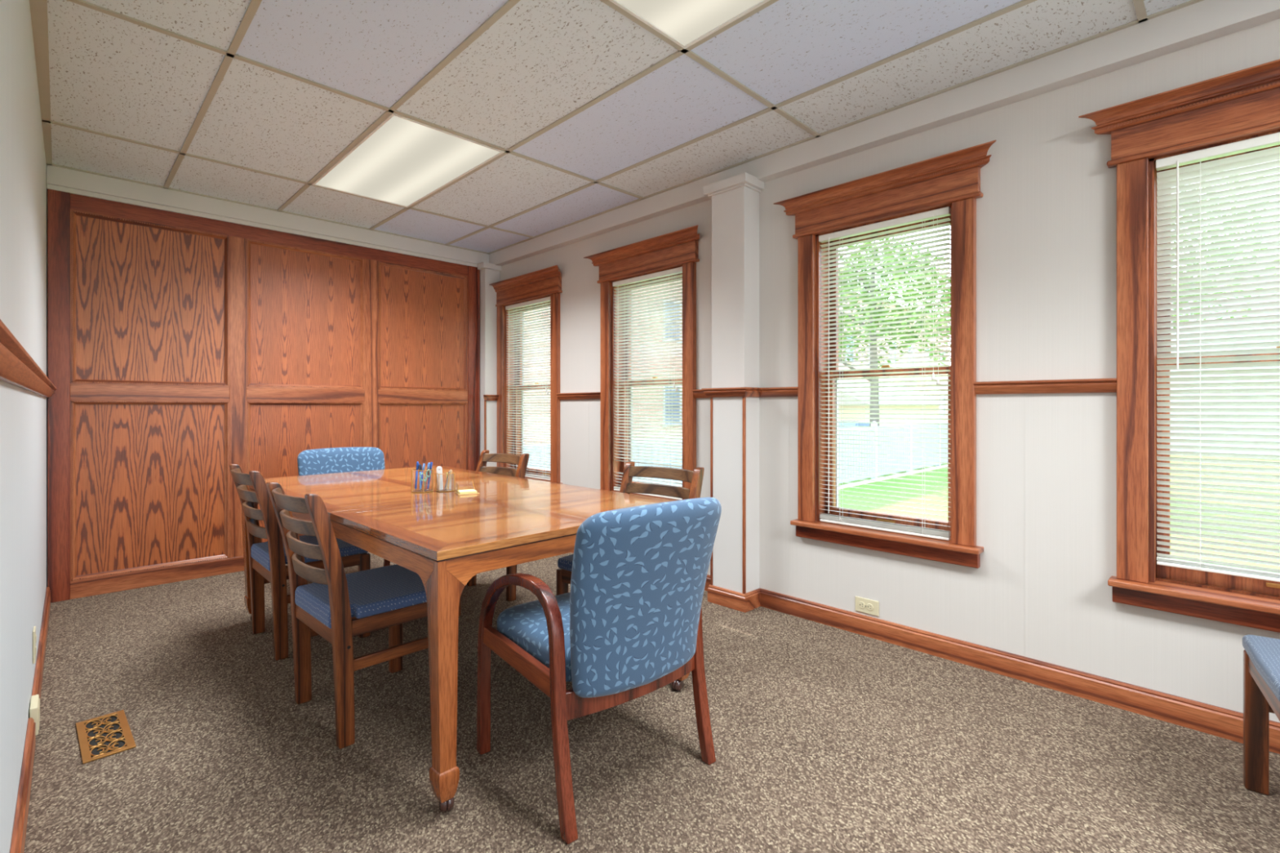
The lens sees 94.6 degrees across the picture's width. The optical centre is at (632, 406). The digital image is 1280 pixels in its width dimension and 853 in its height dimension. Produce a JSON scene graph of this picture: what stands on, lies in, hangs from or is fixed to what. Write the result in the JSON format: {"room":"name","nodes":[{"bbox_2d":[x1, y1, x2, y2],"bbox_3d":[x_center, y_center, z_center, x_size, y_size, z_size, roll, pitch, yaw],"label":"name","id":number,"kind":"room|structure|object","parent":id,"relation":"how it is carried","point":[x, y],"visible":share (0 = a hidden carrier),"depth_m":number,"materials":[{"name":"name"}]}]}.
{"room":"conference room","nodes":[
{"label":"conference room","id":0,"kind":"room"},
{"bbox_2d":[0,0,46,852],"bbox_3d":[-0.856,-0.183,0.668,0.120,2.548,7.352,0,0,-44],"label":"wall","id":1,"kind":"structure","parent":0,"point":[23,164],"depth_m":1.59,"materials":[{"name":"white paint"}]},
{"bbox_2d":[0,319,57,397],"bbox_3d":[-0.753,-0.077,0.676,0.040,0.051,7.220,0,0,-44],"label":"trim","id":2,"kind":"structure","parent":1,"relation":"attached to","point":[18,368],"depth_m":1.14,"materials":[{"name":"red wood"}]},
{"bbox_2d":[9,586,50,852],"bbox_3d":[-0.755,1.044,0.661,0.016,0.094,7.200,0,0,-44],"label":"baseboard","id":3,"kind":"structure","parent":1,"relation":"attached to","point":[19,834],"depth_m":1.70,"materials":[{"name":"red wood"}]},
{"bbox_2d":[32,626,36,663],"bbox_3d":[-2.149,0.856,2.123,0.008,0.116,0.072,0,0,-43],"label":"wall outlet","id":4,"kind":"object","parent":1,"relation":"attached to","point":[34,636],"visible":1,"depth_m":2.10,"materials":[{"name":"beige plastic"}]},
{"bbox_2d":[35,635,36,654],"bbox_3d":[-2.147,0.856,2.125,0.002,0.064,0.026,0,0,-44],"label":"receptacle","id":5,"kind":"object","parent":4,"relation":"attached to","point":[35,635],"depth_m":2.13,"materials":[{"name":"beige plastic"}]},
{"bbox_2d":[29,694,39,735],"bbox_3d":[-1.978,1.021,1.955,0.022,0.092,0.124,0,0,-44],"label":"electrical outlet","id":6,"kind":"object","parent":1,"relation":"attached to","point":[34,708],"visible":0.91,"depth_m":1.92,"materials":[{"name":"beige plastic"}]},
{"bbox_2d":[46,188,479,603],"bbox_3d":[-2.285,-0.183,4.305,3.016,2.548,0.178,0,0,-44],"label":"wall","id":7,"kind":"structure","parent":0,"point":[182,348],"depth_m":3.80,"materials":[{"name":"brown wood"}]},
{"bbox_2d":[46,164,488,266],"bbox_3d":[-2.246,-1.283,4.268,2.822,0.148,0.085,0,0,-44],"label":"crown molding","id":8,"kind":"structure","parent":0,"point":[60,179],"depth_m":3.89,"materials":[{"name":"white paint"}]},
{"bbox_2d":[477,262,501,466],"bbox_3d":[-1.258,-0.072,5.143,0.175,2.326,0.164,0,0,-44],"label":"column","id":9,"kind":"structure","parent":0,"point":[489,272],"depth_m":5.11,"materials":[{"name":"white paint"}]},
{"bbox_2d":[484,400,486,450],"bbox_3d":[-1.261,0.472,5.069,0.016,1.052,0.014,0,0,-44],"label":"trim","id":10,"kind":"structure","parent":9,"relation":"attached to","point":[485,402],"depth_m":5.06,"materials":[{"name":"white paint"}]},
{"bbox_2d":[29,0,1203,253],"bbox_3d":[0.226,-1.352,1.612,2.850,0.030,7.200,0,0,-44],"label":"ceiling","id":11,"kind":"structure","parent":0,"point":[592,110],"depth_m":2.44,"materials":[{"name":"tile"}]},
{"bbox_2d":[311,113,504,207],"bbox_3d":[-1.295,-1.375,3.318,0.586,0.084,1.195,0,0,-44],"label":"ceiling light","id":12,"kind":"object","parent":11,"relation":"attached to","point":[403,161],"visible":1,"depth_m":3.24,"materials":[{"name":"white glowing translucent plastic light diffuser"}]},
{"bbox_2d":[608,0,769,48],"bbox_3d":[0.402,-1.375,1.567,0.586,0.084,1.195,0,0,-44],"label":"ceiling light","id":13,"kind":"object","parent":11,"relation":"attached to","point":[685,23],"visible":1,"depth_m":2.01,"materials":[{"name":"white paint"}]},
{"bbox_2d":[24,551,1279,852],"bbox_3d":[0.233,1.121,1.654,3.293,0.060,7.450,0,0,-44],"label":"floor","id":14,"kind":"structure","parent":0,"point":[826,739],"depth_m":1.84,"materials":[{"name":"brown carpet"}]},
{"bbox_2d":[75,710,136,764],"bbox_3d":[-1.748,1.088,1.957,0.324,0.006,0.125,0,0,44],"label":"floor vent","id":15,"kind":"object","parent":14,"relation":"in","point":[108,735],"visible":1,"depth_m":1.95,"materials":[{"name":"gold metal"}]},
{"bbox_2d":[84,713,126,757],"bbox_3d":[-1.748,1.087,1.957,0.296,0.004,0.089,0,0,44],"label":"grille","id":16,"kind":"object","parent":15,"relation":"attached to","point":[105,735],"depth_m":1.95,"materials":[{"name":"gold metal"}]},
{"bbox_2d":[229,463,370,660],"bbox_3d":[-1.577,0.680,2.789,0.520,0.821,0.440,0,0,-44],"label":"chair","id":17,"kind":"object","parent":14,"relation":"on","point":[268,560],"visible":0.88,"depth_m":2.58,"materials":[{"name":"brown wood"}]},
{"bbox_2d":[297,447,390,566],"bbox_3d":[-1.676,0.675,3.543,0.546,0.832,0.616,0,0,-40],"label":"upholstered armchair","id":18,"kind":"object","parent":14,"relation":"on","point":[335,460],"visible":0.2,"depth_m":3.70,"materials":[{"name":"blue fabric"}]},
{"bbox_2d":[266,482,428,749],"bbox_3d":[-0.987,0.680,2.131,0.440,0.821,0.520,0,0,44],"label":"chair","id":19,"kind":"object","parent":14,"relation":"on","point":[338,606],"visible":0.93,"depth_m":1.98,"materials":[{"name":"brown wood"}]},
{"bbox_2d":[241,465,689,813],"bbox_3d":[-0.869,0.732,2.634,2.100,0.718,1.066,0,0,45],"label":"conference table","id":20,"kind":"object","parent":14,"relation":"on","point":[447,539],"visible":0.64,"depth_m":1.87,"materials":[{"name":"brown wood"}]},
{"bbox_2d":[411,468,433,493],"bbox_3d":[-0.924,0.324,2.602,0.090,0.097,0.103,0,0,36],"label":"pen holder","id":21,"kind":"object","parent":20,"relation":"on","point":[422,491],"visible":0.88,"depth_m":2.59,"materials":[{"name":"clear plastic"}]},
{"bbox_2d":[414,461,418,490],"bbox_3d":[-0.948,0.305,2.601,0.013,0.127,0.023,0,0,10],"label":"pen","id":22,"kind":"object","parent":21,"relation":"in","point":[417,462],"visible":1,"depth_m":2.60,"materials":[{"name":"blue plastic"}]},
{"bbox_2d":[418,464,422,490],"bbox_3d":[-0.931,0.310,2.593,0.013,0.116,0.015,0,0,3],"label":"pen","id":23,"kind":"object","parent":21,"relation":"in","point":[420,465],"visible":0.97,"depth_m":2.59,"materials":[{"name":"blue plastic"}]},
{"bbox_2d":[421,463,425,488],"bbox_3d":[-0.925,0.309,2.603,0.025,0.119,0.013,0,0,11],"label":"pen","id":24,"kind":"object","parent":21,"relation":"in","point":[424,464],"visible":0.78,"depth_m":2.60,"materials":[{"name":"blue plastic"}]},
{"bbox_2d":[419,469,431,490],"bbox_3d":[-0.906,0.321,2.586,0.048,0.092,0.018,0,0,-26],"label":"scissors","id":25,"kind":"object","parent":21,"relation":"in","point":[427,476],"visible":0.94,"depth_m":2.58,"materials":[{"name":"metal"}]},
{"bbox_2d":[425,468,428,490],"bbox_3d":[-0.902,0.320,2.598,0.015,0.096,0.013,0,0,15],"label":"pen","id":26,"kind":"object","parent":21,"relation":"in","point":[427,468],"visible":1,"depth_m":2.59,"materials":[{"name":"red plastic"}]},
{"bbox_2d":[426,462,432,489],"bbox_3d":[-0.893,0.306,2.608,0.024,0.125,0.013,0,0,-26],"label":"pen","id":27,"kind":"object","parent":21,"relation":"in","point":[431,463],"visible":0.92,"depth_m":2.61,"materials":[{"name":"blue plastic"}]},
{"bbox_2d":[435,471,454,491],"bbox_3d":[-0.830,0.333,2.619,0.072,0.079,0.083,0,0,21],"label":"pen holder","id":28,"kind":"object","parent":20,"relation":"on","point":[443,490],"visible":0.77,"depth_m":2.61,"materials":[{"name":"clear plastic"}]},
{"bbox_2d":[436,466,443,489],"bbox_3d":[-0.850,0.315,2.608,0.029,0.106,0.006,0,0,-20],"label":"staple remover","id":29,"kind":"object","parent":28,"relation":"in","point":[439,469],"visible":1,"depth_m":2.61,"materials":[{"name":"white plastic"}]},
{"bbox_2d":[444,469,452,489],"bbox_3d":[-0.817,0.324,2.623,0.035,0.087,0.012,0,0,-44],"label":"stapler","id":30,"kind":"object","parent":28,"relation":"in","point":[451,470],"visible":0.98,"depth_m":2.62,"materials":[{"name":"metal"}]},
{"bbox_2d":[444,471,449,489],"bbox_3d":[-0.821,0.326,2.620,0.024,0.079,0.010,0,0,-44],"label":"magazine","id":31,"kind":"object","parent":30,"relation":"on","point":[446,482],"depth_m":2.62,"materials":[{"name":"paper"}]},
{"bbox_2d":[446,472,451,488],"bbox_3d":[-0.819,0.332,2.638,0.022,0.074,0.006,0,0,-22],"label":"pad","id":32,"kind":"object","parent":28,"relation":"in","point":[450,484],"visible":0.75,"depth_m":2.64,"materials":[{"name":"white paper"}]},
{"bbox_2d":[454,480,479,494],"bbox_3d":[-0.713,0.349,2.546,0.089,0.046,0.089,0,0,-26],"label":"tray","id":33,"kind":"object","parent":20,"relation":"on","point":[456,492],"visible":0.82,"depth_m":2.52,"materials":[{"name":"clear plastic"}]},
{"bbox_2d":[457,488,476,493],"bbox_3d":[-0.713,0.365,2.546,0.072,0.008,0.072,0,0,-26],"label":"sticky note pad","id":34,"kind":"object","parent":33,"relation":"in","point":[469,491],"visible":0.96,"depth_m":2.53,"materials":[{"name":"yellow paper"}]},
{"bbox_2d":[458,449,528,616],"bbox_3d":[-0.912,0.680,3.376,0.440,0.821,0.520,0,0,43],"label":"chair","id":35,"kind":"object","parent":14,"relation":"on","point":[522,461],"visible":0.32,"depth_m":3.52,"materials":[{"name":"brown wood"}]},
{"bbox_2d":[476,497,721,844],"bbox_3d":[-0.087,0.675,1.805,0.546,0.832,0.616,0,0,-40],"label":"upholstered armchair","id":36,"kind":"object","parent":14,"relation":"on","point":[628,626],"visible":1,"depth_m":1.58,"materials":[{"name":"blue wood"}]},
{"bbox_2d":[556,461,704,595],"bbox_3d":[0.002,0.680,2.592,0.440,0.821,0.520,0,0,41],"label":"chair","id":37,"kind":"object","parent":14,"relation":"on","point":[695,477],"visible":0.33,"depth_m":2.72,"materials":[{"name":"brown wood"}]},
{"bbox_2d":[1242,635,1279,795],"bbox_3d":[1.832,0.680,1.378,0.520,0.821,0.440,0,0,37],"label":"chair","id":38,"kind":"object","parent":14,"relation":"on","point":[1261,655],"visible":1,"depth_m":1.66,"materials":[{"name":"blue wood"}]},
{"bbox_2d":[703,172,764,593],"bbox_3d":[0.562,-0.072,3.266,0.177,2.326,0.283,0,0,-44],"label":"column","id":39,"kind":"structure","parent":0,"point":[735,198],"depth_m":3.21,"materials":[{"name":"white paint"}]},
{"bbox_2d":[710,397,712,585],"bbox_3d":[0.448,0.472,3.305,0.016,1.052,0.014,0,0,-44],"label":"trim","id":40,"kind":"structure","parent":39,"relation":"attached to","point":[711,398],"depth_m":3.30,"materials":[{"name":"red wood"}]},
{"bbox_2d":[742,396,746,594],"bbox_3d":[0.598,0.472,3.150,0.016,1.052,0.014,0,0,-44],"label":"trim","id":41,"kind":"structure","parent":39,"relation":"attached to","point":[744,398],"depth_m":3.15,"materials":[{"name":"red wood"}]},
{"bbox_2d":[488,0,1279,266],"bbox_3d":[1.278,-1.292,2.622,0.085,0.130,7.185,0,0,-44],"label":"crown molding","id":42,"kind":"structure","parent":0,"point":[1205,20],"depth_m":2.44,"materials":[{"name":"white paint"}]},
{"bbox_2d":[499,17,1279,722],"bbox_3d":[1.297,-0.183,2.756,0.171,2.548,7.350,0,0,-44],"label":"wall","id":43,"kind":"structure","parent":0,"point":[1046,211],"depth_m":2.36,"materials":[{"name":"white paint"}]},
{"bbox_2d":[488,265,562,484],"bbox_3d":[-0.823,-0.193,4.882,0.294,1.729,1.067,0,0,-44],"label":"window","id":44,"kind":"structure","parent":43,"relation":"in","point":[544,282],"depth_m":4.92,"materials":[{"name":"red wood"}]},
{"bbox_2d":[505,296,550,480],"bbox_3d":[-0.851,-0.143,4.855,0.048,1.446,0.661,0,0,-44],"label":"blind","id":45,"kind":"object","parent":44,"relation":"attached to","point":[544,300],"visible":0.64,"depth_m":4.85,"materials":[{"name":"white plastic"}]},
{"bbox_2d":[583,225,699,500],"bbox_3d":[0.125,-0.193,3.905,0.294,1.729,1.046,0,0,-44],"label":"window","id":46,"kind":"structure","parent":43,"relation":"in","point":[679,248],"depth_m":3.98,"materials":[{"name":"red wood"}]},
{"bbox_2d":[613,266,682,500],"bbox_3d":[0.097,-0.143,3.877,0.048,1.446,0.640,0,0,-44],"label":"blind","id":47,"kind":"object","parent":46,"relation":"attached to","point":[668,273],"visible":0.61,"depth_m":3.86,"materials":[{"name":"white plastic"}]},
{"bbox_2d":[483,377,1116,400],"bbox_3d":[1.252,-0.077,2.548,0.185,0.051,7.115,0,0,-44],"label":"trim","id":48,"kind":"structure","parent":43,"relation":"attached to","point":[1109,384],"depth_m":2.40,"materials":[{"name":"red wood"}]},
{"bbox_2d":[855,595,879,616],"bbox_3d":[1.118,0.951,2.812,0.009,0.070,0.115,0,0,-44],"label":"wall outlet","id":49,"kind":"object","parent":43,"relation":"attached to","point":[866,606],"visible":1,"depth_m":2.81,"materials":[{"name":"beige plastic"}]},
{"bbox_2d":[857,601,865,608],"bbox_3d":[1.100,0.951,2.827,0.003,0.033,0.033,0,0,-44],"label":"receptacle","id":50,"kind":"object","parent":49,"relation":"attached to","point":[861,605],"depth_m":2.83,"materials":[{"name":"beige plastic"}]},
{"bbox_2d":[866,603,873,610],"bbox_3d":[1.127,0.951,2.799,0.003,0.033,0.033,0,0,-44],"label":"receptacle","id":51,"kind":"object","parent":49,"relation":"attached to","point":[869,606],"depth_m":2.80,"materials":[{"name":"beige plastic"}]},
{"bbox_2d":[773,139,995,568],"bbox_3d":[1.193,-0.193,2.803,0.294,1.729,1.016,0,0,-44],"label":"window","id":52,"kind":"structure","parent":43,"relation":"in","point":[951,180],"depth_m":2.69,"materials":[{"name":"red wood"}]},
{"bbox_2d":[818,206,951,540],"bbox_3d":[1.165,-0.143,2.776,0.048,1.446,0.610,0,0,-44],"label":"blind","id":53,"kind":"object","parent":52,"relation":"attached to","point":[944,211],"visible":0.99,"depth_m":2.76,"materials":[{"name":"white plastic"}]},
{"bbox_2d":[572,551,1279,754],"bbox_3d":[1.261,1.044,2.556,0.161,0.094,7.115,0,0,-44],"label":"baseboard","id":54,"kind":"structure","parent":43,"relation":"attached to","point":[1219,722],"depth_m":2.36,"materials":[{"name":"red wood"}]},
{"bbox_2d":[1078,58,1279,632],"bbox_3d":[2.087,-0.175,1.881,0.294,1.764,1.026,0,0,-44],"label":"window","id":55,"kind":"structure","parent":43,"relation":"in","point":[1242,104],"depth_m":2.07,"materials":[{"name":"red wood"}]},
{"bbox_2d":[1155,132,1279,582],"bbox_3d":[2.059,-0.156,1.854,0.048,1.420,0.620,0,0,-44],"label":"blind","id":56,"kind":"object","parent":55,"relation":"attached to","point":[1166,180],"visible":1,"depth_m":1.97,"materials":[{"name":"white plastic"}]},
{"label":"outside","id":57,"kind":"structure","parent":0,"visible":0},
{"bbox_2d":[838,454,1279,573],"bbox_3d":[15.640,1.991,29.095,57.035,0.200,100.000,0,0,-44],"label":"lawn","id":58,"kind":"structure","parent":57,"point":[927,473],"depth_m":11.67,"materials":[{"name":"green plant"}]},
{"bbox_2d":[524,419,947,486],"bbox_3d":[6.356,1.131,15.496,23.650,1.520,0.150,0,0,-44],"label":"vinyl fence","id":59,"kind":"object","parent":58,"relation":"on","point":[937,421],"visible":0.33,"depth_m":15.27,"materials":[{"name":"white plastic"}]},
{"bbox_2d":[524,280,951,445],"bbox_3d":[8.343,-3.209,36.645,37.600,10.200,9.600,0,0,-44],"label":"brick house","id":60,"kind":"structure","parent":58,"relation":"on","point":[848,303],"depth_m":23.36,"materials":[{"name":"grey"}]},
{"bbox_2d":[838,420,869,428],"bbox_3d":[7.466,1.191,21.029,1.820,1.400,4.286,0,0,42],"label":"car","id":61,"kind":"object","parent":58,"relation":"on","point":[839,424],"visible":0.02,"depth_m":20.36,"materials":[{"name":"blue metal"}]},
{"bbox_2d":[838,379,945,426],"bbox_3d":[10.933,0.341,28.013,8.900,3.100,4.600,0,0,-44],"label":"garage","id":62,"kind":"structure","parent":58,"relation":"on","point":[931,416],"depth_m":26.06,"materials":[{"name":"beige"}]},
{"bbox_2d":[838,464,947,489],"bbox_3d":[6.387,1.876,15.248,23.600,0.030,0.200,0,0,-44],"label":"gravel strip","id":63,"kind":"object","parent":58,"relation":"on","point":[944,465],"visible":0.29,"depth_m":15.44,"materials":[{"name":"grey gravel"}]},
{"bbox_2d":[838,234,951,426],"bbox_3d":[7.280,-1.610,17.209,5.213,7.009,5.314,0,0,-44],"label":"leafy tree","id":64,"kind":"object","parent":58,"relation":"on","point":[918,246],"visible":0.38,"depth_m":16.30,"materials":[{"name":"green plant"}]},
{"bbox_2d":[1170,260,1279,455],"bbox_3d":[30.783,-2.159,24.278,10.600,8.100,20.600,0,0,-44],"label":"house","id":65,"kind":"structure","parent":58,"relation":"on","point":[1260,374],"depth_m":23.89,"materials":[{"name":"plastic"}]},
{"bbox_2d":[1171,173,1279,334],"bbox_3d":[12.921,-2.229,15.710,6.112,8.246,6.060,0,0,-44],"label":"leafy tree","id":66,"kind":"object","parent":58,"relation":"on","point":[1243,173],"visible":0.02,"depth_m":13.75,"materials":[{"name":"green plant"}]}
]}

